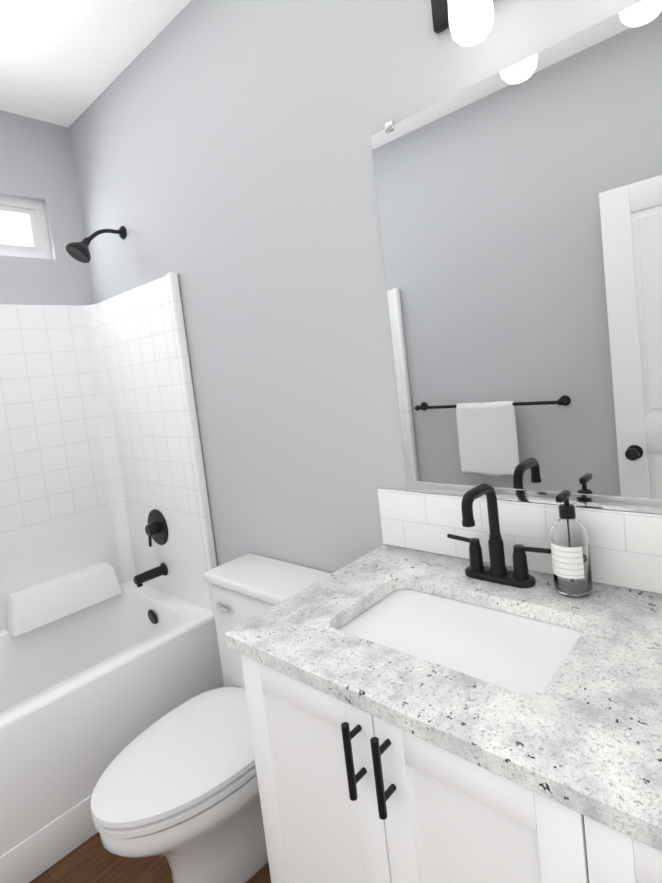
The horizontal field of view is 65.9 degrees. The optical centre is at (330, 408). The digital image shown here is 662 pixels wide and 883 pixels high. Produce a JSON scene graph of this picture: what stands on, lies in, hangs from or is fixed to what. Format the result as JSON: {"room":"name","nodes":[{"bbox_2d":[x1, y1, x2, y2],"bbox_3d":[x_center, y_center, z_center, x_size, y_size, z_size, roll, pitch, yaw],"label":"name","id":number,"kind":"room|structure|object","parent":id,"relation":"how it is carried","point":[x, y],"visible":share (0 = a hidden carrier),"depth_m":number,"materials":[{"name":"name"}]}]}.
{"room":"bathroom","nodes":[
{"label":"bathroom","id":0,"kind":"room"},
{"bbox_2d":[0,110,94,304],"bbox_3d":[-1.642,0.107,2.011,0.120,2.700,1.520,-3,6,42],"label":"wall","id":1,"kind":"structure","parent":0,"point":[36,160],"depth_m":2.34,"materials":[{"name":"grey paint"}]},
{"bbox_2d":[0,195,51,258],"bbox_3d":[-1.719,-0.747,1.976,0.061,0.279,1.149,-3,6,42],"label":"window","id":2,"kind":"structure","parent":1,"relation":"in","point":[23,229],"depth_m":2.33,"materials":[{"name":"white plastic"}]},
{"bbox_2d":[0,0,190,127],"bbox_3d":[-0.323,-1.326,0.552,4.130,0.060,1.760,-3,6,42],"label":"ceiling","id":3,"kind":"structure","parent":0,"point":[65,63],"depth_m":1.88,"materials":[{"name":"white paint"}]},
{"bbox_2d":[30,832,270,882],"bbox_3d":[-0.006,1.407,0.763,4.130,0.060,1.760,-3,6,42],"label":"floor","id":4,"kind":"structure","parent":0,"point":[92,859],"depth_m":1.54,"materials":[{"name":"brown wood"}]},
{"bbox_2d":[0,272,223,882],"bbox_3d":[-1.266,0.509,1.743,0.761,1.859,1.512,-3,6,42],"label":"tub","id":5,"kind":"object","parent":4,"relation":"on","point":[105,660],"visible":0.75,"depth_m":2.18,"materials":[{"name":"plastic"}]},
{"bbox_2d":[133,563,167,586],"bbox_3d":[-0.797,0.733,2.251,0.060,0.060,0.140,-3,6,42],"label":"tub spout","id":6,"kind":"object","parent":5,"relation":"attached to","point":[139,580],"visible":1,"depth_m":2.24,"materials":[{"name":"black metal"}]},
{"bbox_2d":[145,509,167,546],"bbox_3d":[-0.791,0.534,2.268,0.164,0.164,0.053,-3,6,42],"label":"tub valve","id":7,"kind":"object","parent":5,"relation":"attached to","point":[156,528],"visible":1,"depth_m":2.25,"materials":[{"name":"black metal"}]},
{"bbox_2d":[91,553,331,882],"bbox_3d":[-0.335,0.962,1.515,0.450,0.783,0.728,-3,6,42],"label":"toilet","id":8,"kind":"object","parent":4,"relation":"on","point":[178,787],"visible":0.54,"depth_m":1.40,"materials":[{"name":"white ceramic"}]},
{"bbox_2d":[229,644,661,882],"bbox_3d":[0.525,0.867,0.807,1.318,0.876,0.595,-3,6,42],"label":"bathroom vanity","id":9,"kind":"object","parent":4,"relation":"on","point":[349,792],"depth_m":0.79,"materials":[{"name":"white paint"}]},
{"bbox_2d":[225,544,661,843],"bbox_3d":[0.471,0.415,0.798,1.360,0.030,0.562,-3,6,42],"label":"countertop","id":10,"kind":"structure","parent":9,"relation":"on","point":[593,738],"depth_m":0.80,"materials":[{"name":"grey stone"}]},
{"bbox_2d":[329,580,584,695],"bbox_3d":[0.244,0.508,0.999,0.491,0.157,0.330,-3,6,42],"label":"sink","id":11,"kind":"object","parent":10,"relation":"in","point":[509,645],"depth_m":1.00,"materials":[{"name":"white ceramic"}]},
{"bbox_2d":[447,483,550,587],"bbox_3d":[0.333,0.277,1.107,0.245,0.226,0.155,-3,6,42],"label":"faucet","id":12,"kind":"object","parent":10,"relation":"on","point":[498,572],"visible":1,"depth_m":1.13,"materials":[{"name":"black metal"}]},
{"bbox_2d":[550,490,592,596],"bbox_3d":[0.488,0.272,1.047,0.073,0.209,0.078,-3,6,42],"label":"soap dispenser","id":13,"kind":"object","parent":10,"relation":"on","point":[570,554],"visible":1,"depth_m":1.02,"materials":[{"name":"clear glass"}]},
{"bbox_2d":[69,0,642,572],"bbox_3d":[0.382,-0.070,1.259,4.130,2.700,0.120,-3,6,42],"label":"wall","id":14,"kind":"structure","parent":0,"point":[223,160],"depth_m":1.61,"materials":[{"name":"grey paint"}]},
{"bbox_2d":[65,226,126,262],"bbox_3d":[-0.975,-0.689,2.126,0.100,0.170,0.248,-3,6,42],"label":"shower head","id":15,"kind":"object","parent":14,"relation":"attached to","point":[79,251],"visible":1,"depth_m":2.08},
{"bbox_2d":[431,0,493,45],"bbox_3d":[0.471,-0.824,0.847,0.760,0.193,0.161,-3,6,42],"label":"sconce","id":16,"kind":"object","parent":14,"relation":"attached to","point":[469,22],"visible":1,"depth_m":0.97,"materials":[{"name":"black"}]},
{"bbox_2d":[370,0,661,513],"bbox_3d":[0.494,-0.259,1.031,0.924,0.940,0.011,-3,6,42],"label":"mirror","id":17,"kind":"object","parent":14,"relation":"attached to","point":[520,210],"visible":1,"depth_m":1.08,"materials":[{"name":"clear glass"}]}
]}

